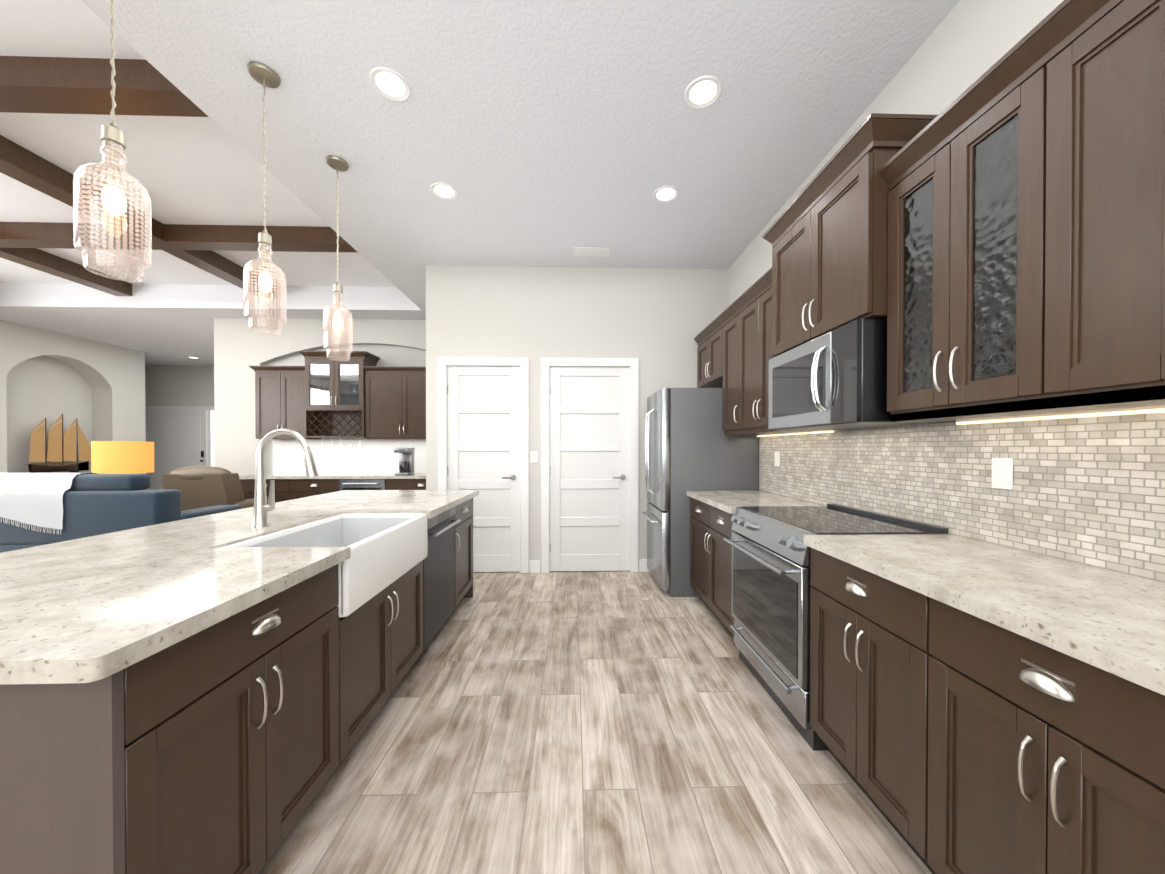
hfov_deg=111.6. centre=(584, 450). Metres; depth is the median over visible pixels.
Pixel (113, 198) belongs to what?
pendant light
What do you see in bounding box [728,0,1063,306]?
wall
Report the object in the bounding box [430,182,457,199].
recessed light
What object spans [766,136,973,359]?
upper cabinet
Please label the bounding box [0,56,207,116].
beam
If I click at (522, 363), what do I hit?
door frame
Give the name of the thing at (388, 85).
recessed light
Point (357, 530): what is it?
sink
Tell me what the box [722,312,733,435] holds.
upper cabinet
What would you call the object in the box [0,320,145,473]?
wall
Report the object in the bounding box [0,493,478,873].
kitchen island
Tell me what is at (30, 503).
throw blanket
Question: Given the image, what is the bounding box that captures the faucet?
[244,429,318,524]
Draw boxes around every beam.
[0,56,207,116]
[0,135,275,297]
[0,222,356,251]
[0,248,131,295]
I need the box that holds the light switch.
[530,451,537,462]
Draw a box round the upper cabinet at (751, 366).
[734,280,833,435]
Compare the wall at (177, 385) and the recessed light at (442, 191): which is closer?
the recessed light at (442, 191)
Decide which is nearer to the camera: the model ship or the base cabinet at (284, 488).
the base cabinet at (284, 488)
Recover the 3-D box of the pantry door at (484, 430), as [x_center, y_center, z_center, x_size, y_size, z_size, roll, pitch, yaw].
[-1.036,0.188,4.060,0.745,2.113,0.100,0,0,-2]
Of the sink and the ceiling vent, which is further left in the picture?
the sink
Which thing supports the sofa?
on the floor
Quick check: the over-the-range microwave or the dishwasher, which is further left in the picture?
the dishwasher
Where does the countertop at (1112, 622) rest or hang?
on the base cabinet at (978, 707)
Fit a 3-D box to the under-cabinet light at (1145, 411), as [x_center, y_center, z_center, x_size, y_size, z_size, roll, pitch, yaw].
[1.526,-0.116,1.976,0.023,0.010,2.840,0,0,-2]
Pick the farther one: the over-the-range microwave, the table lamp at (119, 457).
the table lamp at (119, 457)
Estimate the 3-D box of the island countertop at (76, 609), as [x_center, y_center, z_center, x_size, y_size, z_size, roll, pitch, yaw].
[-1.469,0.370,2.061,1.170,0.041,2.790,0,0,-2]
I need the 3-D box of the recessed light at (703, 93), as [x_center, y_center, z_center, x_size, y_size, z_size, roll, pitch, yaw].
[0.616,-1.869,2.068,0.190,0.008,0.190,0,0,-2]
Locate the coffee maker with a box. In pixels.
[394,448,414,474]
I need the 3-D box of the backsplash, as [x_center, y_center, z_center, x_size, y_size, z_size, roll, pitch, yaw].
[1.546,0.060,1.948,0.008,0.585,2.920,0,0,-2]
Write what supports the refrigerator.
on the floor
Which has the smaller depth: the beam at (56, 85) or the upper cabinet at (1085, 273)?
the upper cabinet at (1085, 273)
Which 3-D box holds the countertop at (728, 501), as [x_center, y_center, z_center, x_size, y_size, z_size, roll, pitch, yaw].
[1.203,0.364,2.919,0.636,0.040,0.961,0,0,-2]
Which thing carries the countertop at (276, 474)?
on the base cabinet at (284, 488)
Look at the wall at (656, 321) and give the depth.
4.07 m
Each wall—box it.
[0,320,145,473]
[145,365,213,405]
[214,318,425,475]
[426,265,727,559]
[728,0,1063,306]
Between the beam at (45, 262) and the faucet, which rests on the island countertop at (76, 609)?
the faucet
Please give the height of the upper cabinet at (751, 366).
0.962 m
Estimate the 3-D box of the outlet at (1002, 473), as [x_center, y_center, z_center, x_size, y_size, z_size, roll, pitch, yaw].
[1.550,0.084,1.473,0.010,0.115,0.070,0,0,-2]
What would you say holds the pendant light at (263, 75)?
hanging from the ceiling at (543, 132)
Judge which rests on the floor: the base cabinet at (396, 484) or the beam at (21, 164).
the base cabinet at (396, 484)
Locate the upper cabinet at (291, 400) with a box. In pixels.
[254,371,324,438]
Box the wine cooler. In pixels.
[331,479,390,491]
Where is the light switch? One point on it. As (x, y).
(533, 456)
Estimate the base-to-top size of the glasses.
0.206 m
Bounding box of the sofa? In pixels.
[0,473,241,552]
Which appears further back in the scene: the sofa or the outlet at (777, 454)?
the sofa
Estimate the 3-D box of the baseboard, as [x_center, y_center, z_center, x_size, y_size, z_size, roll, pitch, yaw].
[-0.074,1.187,4.145,3.122,0.130,0.134,0,0,-2]
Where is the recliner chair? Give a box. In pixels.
[161,466,268,510]
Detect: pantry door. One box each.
[447,366,519,571]
[550,367,629,570]
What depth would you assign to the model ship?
6.52 m
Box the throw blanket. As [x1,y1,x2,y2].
[0,473,97,534]
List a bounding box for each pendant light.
[73,0,151,281]
[243,61,286,334]
[323,155,352,360]
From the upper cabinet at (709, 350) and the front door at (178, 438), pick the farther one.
the front door at (178, 438)
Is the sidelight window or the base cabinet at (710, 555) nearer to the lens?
the base cabinet at (710, 555)
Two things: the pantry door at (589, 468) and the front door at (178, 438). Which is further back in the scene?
the front door at (178, 438)
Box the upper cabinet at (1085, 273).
[1006,0,1164,415]
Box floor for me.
[258,571,931,873]
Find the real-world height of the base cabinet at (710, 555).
0.876 m
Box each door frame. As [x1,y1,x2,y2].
[145,406,213,465]
[438,357,528,572]
[541,357,638,572]
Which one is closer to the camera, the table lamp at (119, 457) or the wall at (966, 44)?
the wall at (966, 44)
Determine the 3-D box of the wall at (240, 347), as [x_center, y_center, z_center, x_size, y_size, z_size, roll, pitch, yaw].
[-3.425,-0.330,5.828,3.750,3.140,0.220,0,0,-2]
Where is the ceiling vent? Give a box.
[573,247,610,256]
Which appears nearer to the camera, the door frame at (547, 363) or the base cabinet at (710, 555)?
the base cabinet at (710, 555)
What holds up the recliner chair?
on the floor
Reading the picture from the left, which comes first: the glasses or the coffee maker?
the glasses
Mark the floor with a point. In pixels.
(589, 722)
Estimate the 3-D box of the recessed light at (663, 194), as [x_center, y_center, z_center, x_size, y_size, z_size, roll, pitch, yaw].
[0.593,-1.875,2.898,0.190,0.008,0.190,0,0,-2]
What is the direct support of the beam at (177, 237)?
attached to the ceiling at (183, 170)
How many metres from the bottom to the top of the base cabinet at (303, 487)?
0.876 m
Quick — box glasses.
[319,438,362,452]
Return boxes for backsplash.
[759,408,1164,582]
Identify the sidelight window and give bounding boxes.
[211,410,214,466]
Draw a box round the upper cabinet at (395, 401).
[365,371,425,438]
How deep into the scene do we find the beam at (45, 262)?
4.55 m
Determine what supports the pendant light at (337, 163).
hanging from the ceiling at (543, 132)
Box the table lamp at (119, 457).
[91,441,153,473]
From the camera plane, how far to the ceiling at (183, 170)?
3.14 m
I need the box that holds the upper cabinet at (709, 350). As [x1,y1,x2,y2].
[697,324,721,387]
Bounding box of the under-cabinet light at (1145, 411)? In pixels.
[757,408,1164,436]
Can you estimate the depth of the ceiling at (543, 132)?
2.25 m
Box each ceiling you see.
[0,0,395,286]
[0,0,959,365]
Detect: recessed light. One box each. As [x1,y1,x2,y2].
[369,66,410,100]
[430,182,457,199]
[653,186,678,202]
[684,75,721,108]
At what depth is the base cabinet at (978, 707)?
0.89 m
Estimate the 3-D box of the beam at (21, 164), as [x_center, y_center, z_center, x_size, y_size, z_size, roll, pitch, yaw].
[-4.103,-2.095,1.260,0.200,0.164,8.050,0,0,-2]
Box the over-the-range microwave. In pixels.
[768,318,951,429]
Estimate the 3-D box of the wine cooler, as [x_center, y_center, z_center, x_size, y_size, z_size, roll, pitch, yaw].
[-2.951,0.804,5.532,0.718,0.876,0.605,0,0,-2]
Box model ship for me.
[28,414,90,472]
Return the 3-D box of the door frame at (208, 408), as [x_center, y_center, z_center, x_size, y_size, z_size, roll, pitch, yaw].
[-8.993,0.108,8.906,1.810,2.220,0.018,0,0,-2]
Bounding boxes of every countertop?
[0,490,478,688]
[239,471,425,478]
[687,491,824,514]
[803,535,1164,698]
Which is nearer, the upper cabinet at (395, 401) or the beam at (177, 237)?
the beam at (177, 237)
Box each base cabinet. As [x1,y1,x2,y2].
[240,479,294,502]
[295,479,330,498]
[391,479,425,489]
[687,495,733,637]
[810,551,898,833]
[899,587,1164,873]
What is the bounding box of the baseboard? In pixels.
[529,559,649,572]
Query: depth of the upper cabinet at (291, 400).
5.47 m
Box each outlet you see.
[774,452,779,465]
[992,458,1012,489]
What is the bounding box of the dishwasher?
[423,506,459,650]
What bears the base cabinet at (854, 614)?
on the floor
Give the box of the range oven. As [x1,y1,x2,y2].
[723,504,947,750]
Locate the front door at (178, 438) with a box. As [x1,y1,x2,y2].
[145,410,207,488]
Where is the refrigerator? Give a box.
[642,388,758,596]
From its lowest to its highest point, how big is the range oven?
0.940 m
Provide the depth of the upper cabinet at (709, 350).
3.72 m

